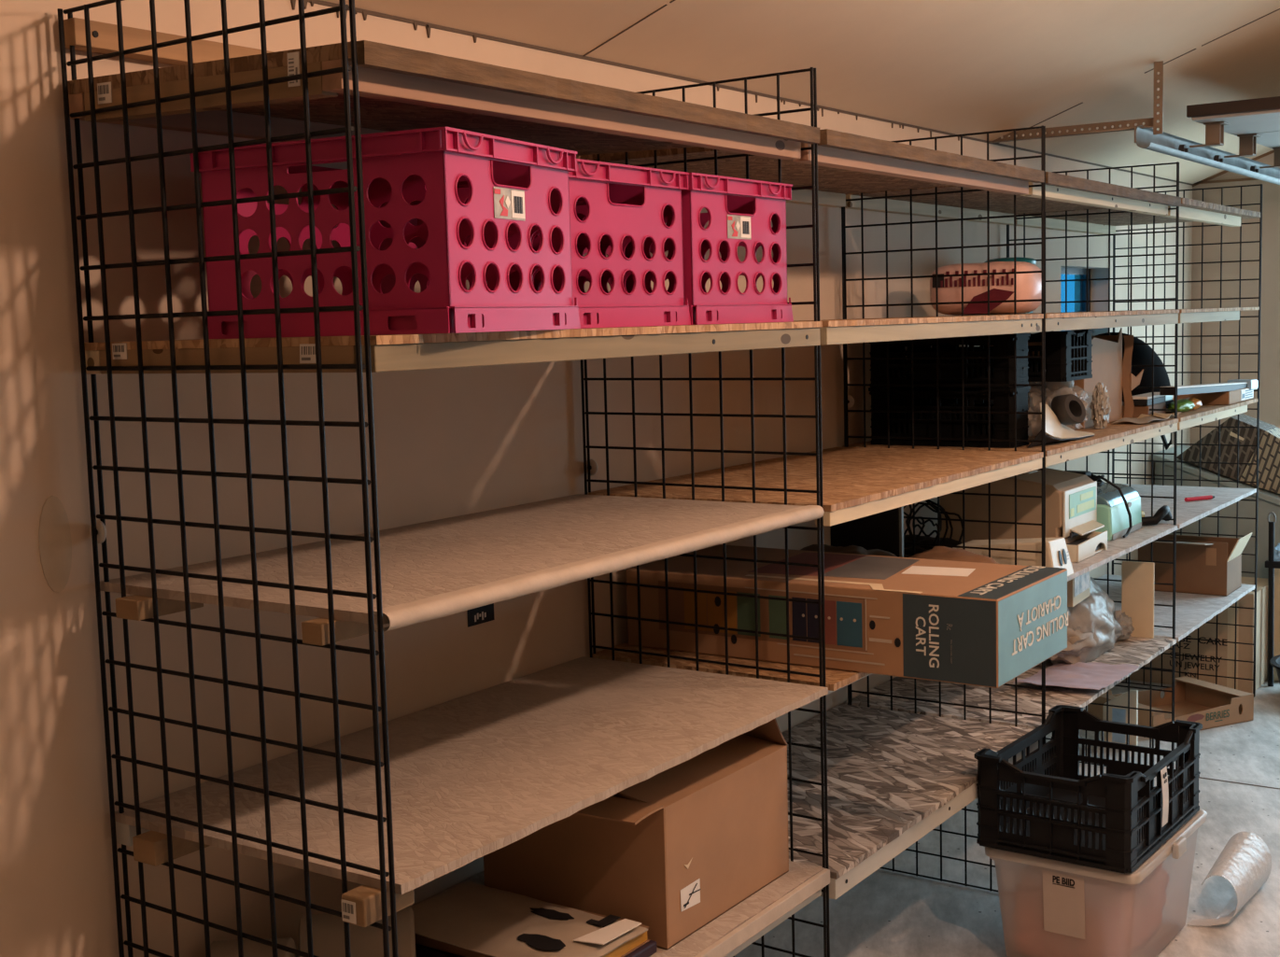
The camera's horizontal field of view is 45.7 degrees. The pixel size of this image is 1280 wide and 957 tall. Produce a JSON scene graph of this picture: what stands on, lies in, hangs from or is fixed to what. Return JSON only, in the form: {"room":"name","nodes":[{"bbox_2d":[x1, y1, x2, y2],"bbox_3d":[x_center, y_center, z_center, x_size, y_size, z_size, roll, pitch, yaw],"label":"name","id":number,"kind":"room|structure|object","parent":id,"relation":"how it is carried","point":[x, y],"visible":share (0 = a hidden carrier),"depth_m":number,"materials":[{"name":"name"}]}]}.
{"room":"storage room","nodes":[
{"label":"storage room","id":0,"kind":"room"},
{"bbox_2d":[0,0,1192,956],"bbox_3d":[0.010,0.161,3.787,0.150,2.500,10.020,2,7,34],"label":"wall","id":1,"kind":"structure","parent":0,"point":[459,441],"depth_m":2.64,"materials":[{"name":"paint"}]},
{"bbox_2d":[38,495,71,592],"bbox_3d":[-0.894,0.101,2.319,0.002,0.150,0.056,2,7,34],"label":"cover plate","id":2,"kind":"object","parent":1,"relation":"attached to","point":[54,533],"depth_m":2.32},
{"bbox_2d":[63,17,274,65],"bbox_3d":[-0.513,-0.733,2.791,0.042,0.040,1.240,2,7,34],"label":"board","id":3,"kind":"object","parent":1,"relation":"attached to","point":[104,36],"visible":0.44,"depth_m":2.37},
{"bbox_2d":[467,603,494,627],"bbox_3d":[-0.331,0.283,3.158,0.002,0.038,0.084,2,7,34],"label":"sticker","id":4,"kind":"object","parent":1,"relation":"attached to","point":[482,614],"visible":0.94,"depth_m":3.16,"materials":[{"name":"black"}]},
{"bbox_2d":[290,0,1192,185],"bbox_3d":[0.042,-0.967,3.627,0.004,0.050,9.720,2,7,34],"label":"trim","id":5,"kind":"structure","parent":1,"relation":"attached to","point":[364,12],"depth_m":3.53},
{"bbox_2d":[582,0,1279,143],"bbox_3d":[1.514,-1.442,3.720,2.300,0.841,2.506,2,7,34],"label":"trim","id":6,"kind":"structure","parent":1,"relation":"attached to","point":[672,0],"depth_m":4.88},
{"bbox_2d":[988,117,1153,142],"bbox_3d":[1.473,-1.195,5.208,0.575,0.034,0.037,2,7,34],"label":"brace","id":7,"kind":"object","parent":1,"relation":"attached to","point":[1148,122],"visible":0.91,"depth_m":5.20,"materials":[{"name":"brown metal"}]},
{"bbox_2d":[1060,267,1090,331],"bbox_3d":[1.773,-0.721,6.370,0.040,0.325,0.620,2,7,34],"label":"window","id":8,"kind":"structure","parent":1,"relation":"in","point":[1076,290],"depth_m":6.48,"materials":[{"name":"glass"}]},
{"bbox_2d":[322,0,1279,183],"bbox_3d":[1.930,-1.306,2.293,4.900,0.977,10.020,2,7,34],"label":"ceiling","id":9,"kind":"structure","parent":0,"point":[952,66],"depth_m":4.29,"materials":[{"name":"paint"}]},
{"bbox_2d":[1153,60,1163,135],"bbox_3d":[1.722,-1.260,5.028,0.030,0.235,0.033,2,7,34],"label":"hanger","id":10,"kind":"object","parent":9,"relation":"hanging from","point":[1158,65],"visible":1,"depth_m":5.01,"materials":[{"name":"brown metal"}]},
{"bbox_2d":[1134,125,1279,184],"bbox_3d":[2.435,-1.270,6.152,0.054,0.077,2.744,2,7,34],"label":"door track","id":11,"kind":"object","parent":10,"relation":"hanging from","point":[1164,143],"visible":0.98,"depth_m":5.66,"materials":[{"name":"metal"}]},
{"bbox_2d":[1178,96,1279,172],"bbox_3d":[3.568,-1.289,5.562,2.544,0.157,2.415,2,7,34],"label":"garage door","id":12,"kind":"structure","parent":11,"relation":"on","point":[1254,121],"depth_m":5.33,"materials":[{"name":"wood"}]},
{"bbox_2d":[734,678,1279,956],"bbox_3d":[2.005,1.412,2.573,4.900,0.150,10.020,2,7,34],"label":"floor","id":13,"kind":"structure","parent":0,"point":[889,913],"depth_m":4.32,"materials":[{"name":"concrete"}]},
{"bbox_2d":[57,0,398,956],"bbox_3d":[-0.589,0.370,2.209,0.605,2.136,0.024,3,7,35],"label":"grid panel","id":14,"kind":"object","parent":13,"relation":"on","point":[265,82],"visible":1,"depth_m":2.15,"materials":[{"name":"metal"}]},
{"bbox_2d":[67,40,819,159],"bbox_3d":[-0.257,-0.614,2.638,0.624,0.062,1.260,4,8,34],"label":"wooden shelf","id":15,"kind":"object","parent":14,"relation":"attached to","point":[400,89],"visible":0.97,"depth_m":2.35,"materials":[{"name":"brown wood"}]},
{"bbox_2d":[84,321,822,374],"bbox_3d":[-0.247,-0.237,2.677,0.622,0.048,1.260,2,7,34],"label":"wooden shelf","id":16,"kind":"object","parent":14,"relation":"attached to","point":[388,352],"visible":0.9,"depth_m":2.23,"materials":[{"name":"brown wood"}]},
{"bbox_2d":[189,126,580,338],"bbox_3d":[-0.370,-0.354,2.281,0.438,0.272,0.377,1,7,25],"label":"plastic crate","id":17,"kind":"object","parent":16,"relation":"on","point":[512,183],"visible":0.92,"depth_m":2.15,"materials":[{"name":"pink plastic"}]},
{"bbox_2d":[494,188,507,216],"bbox_3d":[-0.197,-0.392,2.155,0.001,0.037,0.036,1,7,25],"label":"print","id":18,"kind":"object","parent":17,"relation":"attached to","point":[504,212],"depth_m":2.16},
{"bbox_2d":[379,158,690,328],"bbox_3d":[-0.192,-0.402,2.704,0.438,0.272,0.377,2,7,34],"label":"plastic crate","id":19,"kind":"object","parent":16,"relation":"on","point":[625,203],"visible":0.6,"depth_m":2.61,"materials":[{"name":"plastic"}]},
{"bbox_2d":[532,172,793,324],"bbox_3d":[0.024,-0.440,3.010,0.438,0.272,0.377,2,7,34],"label":"plastic crate","id":20,"kind":"object","parent":16,"relation":"on","point":[741,211],"visible":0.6,"depth_m":2.88,"materials":[{"name":"pink plastic"}]},
{"bbox_2d":[99,493,823,646],"bbox_3d":[-0.246,0.131,2.702,0.620,0.048,1.292,2,7,34],"label":"wooden shelf","id":21,"kind":"object","parent":14,"relation":"attached to","point":[440,568],"visible":1,"depth_m":2.51,"materials":[{"name":"wood"}]},
{"bbox_2d":[114,656,828,927],"bbox_3d":[-0.237,0.507,2.737,0.622,0.054,1.300,2,7,34],"label":"wooden shelf","id":22,"kind":"object","parent":14,"relation":"attached to","point":[474,775],"visible":0.93,"depth_m":2.58,"materials":[{"name":"brown wood"}]},
{"bbox_2d":[410,860,829,956],"bbox_3d":[-0.216,0.888,2.794,0.620,0.059,1.258,2,7,34],"label":"wooden shelf","id":23,"kind":"object","parent":14,"relation":"attached to","point":[738,927],"visible":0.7,"depth_m":2.93,"materials":[{"name":"wood"}]},
{"bbox_2d":[210,937,297,956],"bbox_3d":[-0.656,0.837,2.566,0.138,0.112,0.112,-2,6,-2],"label":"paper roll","id":24,"kind":"object","parent":23,"relation":"on","point":[218,949],"visible":0.69,"depth_m":2.54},
{"bbox_2d":[297,905,415,956],"bbox_3d":[-0.494,0.819,2.660,0.198,0.120,0.120,-3,6,-9],"label":"paper roll","id":25,"kind":"object","parent":23,"relation":"on","point":[328,931],"visible":0.65,"depth_m":2.61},
{"bbox_2d":[415,939,657,956],"bbox_3d":[-0.217,0.850,2.763,0.435,0.022,0.245,2,7,34],"label":"folder","id":26,"kind":"object","parent":23,"relation":"on","point":[647,949],"visible":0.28,"depth_m":2.72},
{"bbox_2d":[414,899,649,956],"bbox_3d":[-0.224,0.825,2.764,0.430,0.028,0.225,2,7,34],"label":"book","id":27,"kind":"object","parent":26,"relation":"on","point":[630,946],"visible":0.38,"depth_m":2.71,"materials":[{"name":"paper"}]},
{"bbox_2d":[411,881,647,956],"bbox_3d":[-0.232,0.804,2.749,0.435,0.019,0.240,3,7,36],"label":"box","id":28,"kind":"object","parent":27,"relation":"on","point":[471,916],"visible":0.94,"depth_m":2.71,"materials":[{"name":"cardboard"}]},
{"bbox_2d":[483,717,788,949],"bbox_3d":[-0.028,0.639,3.003,0.432,0.382,0.552,2,7,34],"label":"cardboard box","id":29,"kind":"object","parent":23,"relation":"on","point":[677,849],"visible":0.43,"depth_m":2.86,"materials":[{"name":"brown"}]},
{"bbox_2d":[580,67,829,956],"bbox_3d":[0.129,0.241,3.273,0.604,2.135,0.020,3,7,36],"label":"grid panel","id":30,"kind":"object","parent":13,"relation":"on","point":[813,79],"visible":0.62,"depth_m":3.17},
{"bbox_2d":[592,641,872,703],"bbox_3d":[0.496,0.375,3.808,0.622,0.052,1.253,2,7,34],"label":"wooden shelf","id":31,"kind":"object","parent":30,"relation":"attached to","point":[836,680],"visible":0.08,"depth_m":3.30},
{"bbox_2d":[626,544,1068,688],"bbox_3d":[0.460,0.294,3.451,0.903,0.181,0.423,2,7,34],"label":"carton","id":32,"kind":"object","parent":31,"relation":"on","point":[986,625],"visible":0.99,"depth_m":3.26,"materials":[{"name":"cardboard"}]},
{"bbox_2d":[683,587,707,631],"bbox_3d":[0.125,0.295,3.424,0.060,0.095,0.001,2,7,34],"label":"print","id":33,"kind":"object","parent":32,"relation":"attached to","point":[688,597],"depth_m":3.42},
{"bbox_2d":[706,589,737,633],"bbox_3d":[0.183,0.297,3.385,0.076,0.095,0.001,2,7,34],"label":"print","id":34,"kind":"object","parent":32,"relation":"attached to","point":[715,602],"depth_m":3.39},
{"bbox_2d":[736,591,760,636],"bbox_3d":[0.240,0.300,3.346,0.058,0.095,0.001,2,7,34],"label":"print","id":35,"kind":"object","parent":32,"relation":"attached to","point":[745,606],"depth_m":3.35},
{"bbox_2d":[658,580,867,651],"bbox_3d":[0.260,0.299,3.333,0.525,0.113,0.001,2,7,34],"label":"picture","id":36,"kind":"object","parent":32,"relation":"attached to","point":[845,609],"depth_m":3.32,"materials":[{"name":"cardboard"}]},
{"bbox_2d":[768,594,787,639],"bbox_3d":[0.302,0.302,3.304,0.048,0.095,0.001,2,7,34],"label":"print","id":37,"kind":"object","parent":32,"relation":"attached to","point":[777,609],"depth_m":3.31},
{"bbox_2d":[791,596,806,641],"bbox_3d":[0.344,0.304,3.275,0.034,0.095,0.001,2,7,34],"label":"print","id":38,"kind":"object","parent":32,"relation":"attached to","point":[798,609],"depth_m":3.28},
{"bbox_2d":[747,551,865,576],"bbox_3d":[0.395,0.198,3.521,0.171,0.001,0.311,2,7,31],"label":"print","id":39,"kind":"object","parent":32,"relation":"on","point":[834,563],"depth_m":3.51},
{"bbox_2d":[713,596,900,647],"bbox_3d":[0.352,0.322,3.271,0.455,0.104,0.001,2,7,34],"label":"print","id":40,"kind":"object","parent":32,"relation":"attached to","point":[848,623],"depth_m":3.26,"materials":[{"name":"multicoloured"}]},
{"bbox_2d":[806,598,818,643],"bbox_3d":[0.373,0.305,3.256,0.032,0.095,0.001,2,7,34],"label":"print","id":41,"kind":"object","parent":32,"relation":"attached to","point":[812,610],"depth_m":3.26},
{"bbox_2d":[744,587,891,665],"bbox_3d":[0.378,0.315,3.253,0.352,0.142,0.001,2,7,34],"label":"print","id":42,"kind":"object","parent":32,"relation":"attached to","point":[858,620],"depth_m":3.24,"materials":[{"name":"cardboard"}]},
{"bbox_2d":[821,600,836,645],"bbox_3d":[0.402,0.306,3.236,0.035,0.095,0.001,2,7,34],"label":"print","id":43,"kind":"object","parent":32,"relation":"attached to","point":[830,606],"depth_m":3.23},
{"bbox_2d":[836,601,862,647],"bbox_3d":[0.443,0.308,3.208,0.059,0.095,0.001,2,7,34],"label":"print","id":44,"kind":"object","parent":32,"relation":"attached to","point":[849,613],"depth_m":3.21},
{"bbox_2d":[824,555,920,579],"bbox_3d":[0.523,0.201,3.457,0.171,0.001,0.301,1,7,28],"label":"print","id":45,"kind":"object","parent":32,"relation":"on","point":[849,567],"depth_m":3.44},
{"bbox_2d":[801,544,896,556],"bbox_3d":[0.526,0.252,3.977,0.382,0.154,0.354,2,7,34],"label":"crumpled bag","id":46,"kind":"object","parent":31,"relation":"on","point":[851,549],"visible":0.11,"depth_m":3.96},
{"bbox_2d":[829,506,903,557],"bbox_3d":[0.623,0.157,4.162,0.198,0.299,0.140,1,6,20],"label":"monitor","id":47,"kind":"object","parent":31,"relation":"on","point":[884,530],"visible":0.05,"depth_m":4.13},
{"bbox_2d":[909,546,998,563],"bbox_3d":[0.831,0.249,4.050,0.316,0.127,0.309,2,7,34],"label":"crumpled bag","id":48,"kind":"object","parent":31,"relation":"on","point":[939,553],"visible":0.19,"depth_m":4.03,"materials":[{"name":"paper"}]},
{"bbox_2d":[579,128,1044,207],"bbox_3d":[0.466,-0.737,3.692,0.624,0.058,1.253,2,7,34],"label":"wooden shelf","id":49,"kind":"object","parent":30,"relation":"attached to","point":[847,162],"visible":0.77,"depth_m":3.52,"materials":[{"name":"brown wood"}]},
{"bbox_2d":[587,446,1043,526],"bbox_3d":[0.486,0.005,3.769,0.622,0.050,1.253,2,7,34],"label":"wooden shelf","id":50,"kind":"object","parent":30,"relation":"attached to","point":[858,482],"visible":0.84,"depth_m":3.62,"materials":[{"name":"brown wood"}]},
{"bbox_2d":[763,313,1043,345],"bbox_3d":[0.475,-0.366,3.731,0.622,0.048,1.253,2,7,34],"label":"wooden shelf","id":51,"kind":"object","parent":30,"relation":"attached to","point":[833,331],"visible":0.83,"depth_m":3.44,"materials":[{"name":"brown wood"}]},
{"bbox_2d":[781,703,1038,899],"bbox_3d":[0.507,0.776,3.849,0.622,0.059,1.253,2,7,34],"label":"wooden shelf","id":52,"kind":"object","parent":30,"relation":"attached to","point":[893,777],"visible":0.51,"depth_m":3.78,"materials":[{"name":"wood"}]},
{"bbox_2d":[841,125,1045,892],"bbox_3d":[0.857,0.113,4.313,0.604,2.135,0.020,3,7,35],"label":"grid panel","id":53,"kind":"object","parent":13,"relation":"on","point":[1042,156],"visible":0.62,"depth_m":4.24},
{"bbox_2d":[839,171,1181,225],"bbox_3d":[1.204,-0.868,4.771,0.624,0.058,1.318,2,7,34],"label":"wooden shelf","id":54,"kind":"object","parent":53,"relation":"attached to","point":[1063,192],"visible":0.87,"depth_m":4.68,"materials":[{"name":"brown wood"}]},
{"bbox_2d":[842,418,1178,466],"bbox_3d":[1.224,-0.126,4.848,0.622,0.050,1.318,2,7,34],"label":"wooden shelf","id":55,"kind":"object","parent":53,"relation":"attached to","point":[1118,434],"visible":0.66,"depth_m":4.53,"materials":[{"name":"brown wood"}]},
{"bbox_2d":[868,386,1030,448],"bbox_3d":[0.896,-0.183,4.411,0.452,0.168,0.142,2,7,34],"label":"crate","id":56,"kind":"object","parent":55,"relation":"on","point":[976,425],"visible":0.87,"depth_m":4.36,"materials":[{"name":"black plastic"}]},
{"bbox_2d":[869,333,1030,387],"bbox_3d":[0.892,-0.341,4.395,0.452,0.150,0.142,2,7,34],"label":"crate","id":57,"kind":"object","parent":56,"relation":"on","point":[1002,371],"visible":0.87,"depth_m":4.34,"materials":[{"name":"black plastic"}]},
{"bbox_2d":[1026,402,1094,448],"bbox_3d":[1.210,-0.165,4.400,0.083,0.116,0.470,2,7,34],"label":"liner","id":58,"kind":"object","parent":55,"relation":"on","point":[1054,429],"visible":0.82,"depth_m":4.37,"materials":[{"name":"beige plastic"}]},
{"bbox_2d":[1051,393,1085,424],"bbox_3d":[1.272,-0.204,4.505,0.078,0.095,0.078,-4,6,-22],"label":"tape roll","id":59,"kind":"object","parent":58,"relation":"on","point":[1069,409],"visible":0.95,"depth_m":4.48,"materials":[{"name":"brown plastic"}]},
{"bbox_2d":[979,327,1143,429],"bbox_3d":[1.430,-0.345,5.128,0.396,0.315,0.500,2,7,34],"label":"cardboard box","id":60,"kind":"object","parent":55,"relation":"on","point":[1108,368],"visible":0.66,"depth_m":5.01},
{"bbox_2d":[1089,381,1111,428],"bbox_3d":[1.298,-0.244,4.732,0.218,0.202,0.459,2,7,34],"label":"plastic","id":61,"kind":"object","parent":55,"relation":"on","point":[1100,406],"visible":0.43,"depth_m":4.82,"materials":[{"name":"beige"}]},
{"bbox_2d":[1111,411,1181,423],"bbox_3d":[1.722,-0.207,5.153,0.121,0.013,0.400,2,7,34],"label":"paper sheets","id":62,"kind":"object","parent":55,"relation":"on","point":[1142,418],"visible":1,"depth_m":5.14,"materials":[{"name":"paper"}]},
{"bbox_3d":[1.023,-0.228,4.818,0.292,0.168,0.272,2,7,34],"label":"crate","id":63,"kind":"object","parent":55,"relation":"on","visible":0},
{"bbox_2d":[914,329,1094,381],"bbox_3d":[1.124,-0.382,4.730,0.507,0.150,0.272,2,7,34],"label":"crate","id":64,"kind":"object","parent":63,"relation":"on","point":[1068,353],"visible":0.45,"depth_m":4.54,"materials":[{"name":"black plastic"}]},
{"bbox_2d":[845,636,1176,729],"bbox_3d":[1.246,0.641,4.927,0.622,0.052,1.318,2,7,34],"label":"wooden shelf","id":65,"kind":"object","parent":53,"relation":"attached to","point":[1139,652],"visible":0.37,"depth_m":4.59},
{"bbox_2d":[1012,661,1139,689],"bbox_3d":[1.371,0.612,4.750,0.250,0.026,0.460,2,7,34],"label":"paper","id":66,"kind":"object","parent":65,"relation":"on","point":[1094,675],"visible":0.98,"depth_m":4.75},
{"bbox_2d":[1048,576,1134,663],"bbox_3d":[1.465,0.439,5.108,0.267,0.298,0.699,2,7,34],"label":"plastic bag","id":67,"kind":"object","parent":65,"relation":"on","point":[1094,625],"visible":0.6,"depth_m":4.95,"materials":[{"name":"grey"}]},
{"bbox_2d":[1067,571,1089,606],"bbox_3d":[1.358,0.333,4.885,0.132,0.118,0.215,2,7,30],"label":"box","id":68,"kind":"object","parent":67,"relation":"on","point":[1078,587],"visible":0.31,"depth_m":4.81,"materials":[{"name":"cardboard"}]},
{"bbox_2d":[1121,561,1154,638],"bbox_3d":[1.747,0.425,5.324,0.110,0.268,0.012,2,7,30],"label":"board","id":69,"kind":"object","parent":65,"relation":"on","point":[1137,578],"visible":0.8,"depth_m":5.32,"materials":[{"name":"cardboard"}]},
{"bbox_2d":[855,309,1179,331],"bbox_3d":[1.214,-0.497,4.809,0.622,0.048,1.318,2,7,34],"label":"wooden shelf","id":70,"kind":"object","parent":53,"relation":"attached to","point":[1076,320],"visible":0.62,"depth_m":4.55,"materials":[{"name":"brown wood"}]},
{"bbox_2d":[929,261,1041,315],"bbox_3d":[1.043,-0.572,4.568,0.330,0.156,0.239,2,7,28],"label":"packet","id":71,"kind":"object","parent":70,"relation":"on","point":[1029,286],"visible":0.88,"depth_m":4.46,"materials":[{"name":"orange"}]},
{"bbox_2d":[963,288,1013,313],"bbox_3d":[1.019,-0.521,4.452,0.160,0.072,0.003,2,7,28],"label":"print","id":72,"kind":"object","parent":71,"relation":"attached to","point":[995,294],"depth_m":4.45},
{"bbox_2d":[1067,524,1177,581],"bbox_3d":[1.235,0.243,4.886,0.622,0.052,1.318,2,7,34],"label":"wooden shelf","id":73,"kind":"object","parent":53,"relation":"attached to","point":[1118,547],"visible":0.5,"depth_m":4.84,"materials":[{"name":"paint"}]},
{"bbox_2d":[903,499,962,557],"bbox_3d":[0.841,0.144,4.579,0.365,0.227,0.239,2,7,34],"label":"cable coil","id":74,"kind":"object","parent":73,"relation":"on","point":[926,539],"visible":0.36,"depth_m":4.53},
{"bbox_2d":[952,536,1073,576],"bbox_3d":[1.065,0.219,4.335,0.304,0.116,0.164,2,7,34],"label":"box","id":75,"kind":"object","parent":73,"relation":"on","point":[1057,555],"visible":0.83,"depth_m":4.25,"materials":[{"name":"cardboard"}]},
{"bbox_2d":[939,467,1107,562],"bbox_3d":[1.226,0.103,4.830,0.485,0.239,0.430,2,7,34],"label":"cardboard box","id":76,"kind":"object","parent":73,"relation":"on","point":[1071,498],"visible":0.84,"depth_m":4.74,"materials":[{"name":"beige cardboard"}]},
{"bbox_2d":[1070,490,1094,517],"bbox_3d":[1.393,0.078,4.776,0.001,0.060,0.225,2,7,34],"label":"print","id":77,"kind":"object","parent":76,"relation":"attached to","point":[1082,501],"depth_m":4.77},
{"bbox_2d":[1066,530,1107,562],"bbox_3d":[1.352,0.205,4.665,0.085,0.060,0.282,2,7,34],"label":"cardboard box","id":78,"kind":"object","parent":73,"relation":"on","point":[1081,545],"depth_m":4.67,"materials":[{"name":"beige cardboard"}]},
{"bbox_2d":[1095,481,1141,540],"bbox_3d":[1.492,0.081,5.147,0.325,0.203,0.345,2,7,34],"label":"printer","id":79,"kind":"object","parent":73,"relation":"on","point":[1112,513],"visible":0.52,"depth_m":5.01,"materials":[{"name":"green plastic"}]},
{"bbox_2d":[1064,470,1132,537],"bbox_3d":[1.526,0.081,5.068,0.226,0.213,0.134,2,7,34],"label":"power cord","id":80,"kind":"object","parent":79,"relation":"on","point":[1097,478],"visible":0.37,"depth_m":5.03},
{"bbox_2d":[1140,505,1171,525],"bbox_3d":[1.741,0.128,5.291,0.250,0.065,0.126,-1,6,5],"label":"tool","id":81,"kind":"object","parent":73,"relation":"on","point":[1164,512],"visible":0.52,"depth_m":5.24,"materials":[{"name":"black plastic"}]},
{"bbox_2d":[1006,161,1179,774],"bbox_3d":[1.604,-0.021,5.416,0.604,2.135,0.020,2,7,34],"label":"grid panel","id":82,"kind":"object","parent":13,"relation":"on","point":[1176,231],"visible":0.33,"depth_m":5.29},
{"bbox_2d":[1009,197,1260,234],"bbox_3d":[1.919,-0.996,5.816,0.622,0.058,1.171,2,7,34],"label":"wooden shelf","id":83,"kind":"object","parent":82,"relation":"attached to","point":[1189,210],"visible":0.77,"depth_m":5.77,"materials":[{"name":"brown wood"}]},
{"bbox_2d":[1034,307,1259,323],"bbox_3d":[1.929,-0.625,5.854,0.622,0.048,1.171,2,7,34],"label":"wooden shelf","id":84,"kind":"object","parent":82,"relation":"attached to","point":[1199,315],"visible":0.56,"depth_m":5.55,"materials":[{"name":"brown wood"}]},
{"bbox_2d":[1095,574,1255,641],"bbox_3d":[1.961,0.514,5.971,0.622,0.052,1.171,2,7,34],"label":"wooden shelf","id":85,"kind":"object","parent":82,"relation":"attached to","point":[1192,611],"visible":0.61,"depth_m":5.87,"materials":[{"name":"paint"}]},
{"bbox_2d":[1138,532,1252,596],"bbox_3d":[2.240,0.345,6.173,0.388,0.226,0.406,2,7,34],"label":"cardboard box","id":86,"kind":"object","parent":85,"relation":"on","point":[1203,565],"visible":0.73,"depth_m":6.12,"materials":[{"name":"cardboard"}]},
{"bbox_2d":[1122,483,1256,537],"bbox_3d":[1.950,0.116,5.930,0.622,0.052,1.171,2,7,34],"label":"wooden shelf","id":87,"kind":"object","parent":82,"relation":"attached to","point":[1188,513],"visible":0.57,"depth_m":5.93,"materials":[{"name":"paint"}]},
{"bbox_2d":[1131,397,1257,430],"bbox_3d":[1.940,-0.254,5.892,0.622,0.050,1.171,2,7,34],"label":"wooden shelf","id":88,"kind":"object","parent":82,"relation":"attached to","point":[1206,413],"visible":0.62,"depth_m":5.61,"materials":[{"name":"brown wood"}]},
{"bbox_2d":[1094,332,1174,408],"bbox_3d":[1.817,-0.418,5.841,0.446,0.290,0.554,2,7,34],"label":"bag","id":89,"kind":"object","parent":88,"relation":"on","point":[1142,354],"visible":0.27,"depth_m":5.68,"materials":[{"name":"fabric"}]},
{"bbox_2d":[1122,401,1166,417],"bbox_3d":[1.731,-0.247,5.421,0.230,0.042,0.220,2,7,34],"label":"flat box","id":90,"kind":"object","parent":88,"relation":"on","point":[1138,410],"visible":0.32,"depth_m":5.29,"materials":[{"name":"cardboard"}]},
{"bbox_2d":[1132,392,1172,406],"bbox_3d":[1.816,-0.284,5.401,0.072,0.030,0.310,2,7,34],"label":"carton","id":91,"kind":"object","parent":90,"relation":"on","point":[1146,399],"visible":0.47,"depth_m":5.33,"materials":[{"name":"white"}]},
{"bbox_2d":[1173,387,1253,404],"bbox_3d":[2.298,-0.333,6.070,0.212,0.050,0.400,2,7,34],"label":"carton","id":92,"kind":"object","parent":88,"relation":"on","point":[1243,394],"visible":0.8,"depth_m":5.90,"materials":[{"name":"cardboard"}]},
{"bbox_2d":[1159,379,1257,394],"bbox_3d":[2.162,-0.343,5.751,0.095,0.069,1.165,2,7,34],"label":"carton","id":93,"kind":"object","parent":92,"relation":"on","point":[1236,384],"visible":0.99,"depth_m":5.66,"materials":[{"name":"white"}]},
{"bbox_2d":[984,808,1207,956],"bbox_3d":[1.190,1.056,3.938,0.427,0.318,0.585,3,7,36],"label":"storage tote","id":94,"kind":"object","parent":13,"relation":"on","point":[1049,907],"visible":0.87,"depth_m":3.74,"materials":[{"name":"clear plastic"}]},
{"bbox_2d":[974,704,1202,873],"bbox_3d":[1.166,0.782,3.897,0.410,0.232,0.577,3,7,36],"label":"crate","id":95,"kind":"object","parent":94,"relation":"on","point":[1039,804],"visible":1,"depth_m":3.77,"materials":[{"name":"black plastic"}]},
{"bbox_2d":[1103,689,1138,745],"bbox_3d":[1.813,0.903,5.725,0.125,0.224,0.021,2,7,34],"label":"panel","id":96,"kind":"object","parent":13,"relation":"on","point":[1115,713],"visible":0.51,"depth_m":5.71,"materials":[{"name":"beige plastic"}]},
{"bbox_2d":[1111,707,1125,743],"bbox_3d":[1.806,0.932,5.721,0.050,0.130,0.001,2,7,34],"label":"print","id":97,"kind":"object","parent":96,"relation":"attached to","point":[1118,714],"depth_m":5.72,"materials":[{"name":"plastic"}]},
{"bbox_2d":[1087,675,1253,730],"bbox_3d":[2.129,0.915,6.093,0.530,0.107,0.362,-4,7,-25],"label":"cardboard box","id":98,"kind":"object","parent":13,"relation":"on","point":[1211,705],"visible":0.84,"depth_m":6.12,"materials":[{"name":"cardboard"}]},
{"bbox_2d":[1111,183,1262,697],"bbox_3d":[2.314,-0.148,6.458,0.604,2.135,0.020,2,7,34],"label":"grid panel","id":99,"kind":"object","parent":13,"relation":"on","point":[1260,185],"visible":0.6,"depth_m":6.38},
{"bbox_2d":[1126,576,1267,693],"bbox_3d":[2.503,0.673,6.770,0.536,0.429,0.422,2,7,34],"label":"carton","id":100,"kind":"object","parent":13,"relation":"on","point":[1244,616],"visible":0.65,"depth_m":6.54,"materials":[{"name":"beige cardboard"}]},
{"bbox_2d":[1153,444,1279,578],"bbox_3d":[2.918,0.349,7.197,0.820,0.964,0.570,2,7,34],"label":"wall","id":101,"kind":"structure","parent":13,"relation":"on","point":[1269,501],"depth_m":6.97,"materials":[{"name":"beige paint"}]},
{"bbox_2d":[1176,413,1279,493],"bbox_3d":[2.842,-0.103,7.053,0.622,0.381,0.261,2,7,34],"label":"basket","id":102,"kind":"object","parent":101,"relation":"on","point":[1269,442],"visible":0.86,"depth_m":6.96,"materials":[{"name":"brown wicker"}]},
{"bbox_2d":[1187,831,1271,926],"bbox_3d":[1.632,1.105,4.185,0.132,0.149,0.412,2,7,34],"label":"bubble wrap","id":103,"kind":"object","parent":13,"relation":"on","point":[1244,862],"visible":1,"depth_m":4.17,"materials":[{"name":"white"}]},
{"bbox_2d":[1265,511,1279,686],"bbox_3d":[2.736,0.522,6.544,0.080,0.763,0.024,2,7,34],"label":"pole","id":104,"kind":"object","parent":13,"relation":"on","point":[1271,563],"visible":1,"depth_m":6.54,"materials":[{"name":"black metal"}]},
{"bbox_2d":[1273,543,1279,681],"bbox_3d":[2.846,0.582,6.724,0.109,0.602,0.222,2,7,34],"label":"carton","id":105,"kind":"object","parent":13,"relation":"on","point":[1276,623],"visible":0.38,"depth_m":6.64,"materials":[{"name":"cardboard"}]},
{"bbox_2d":[1189,152,1279,446],"bbox_3d":[4.736,-0.674,6.460,4.600,3.350,0.150,2,7,34],"label":"wall","id":106,"kind":"structure","parent":0,"point":[1270,311],"depth_m":7.53,"materials":[{"name":"beige paint"}]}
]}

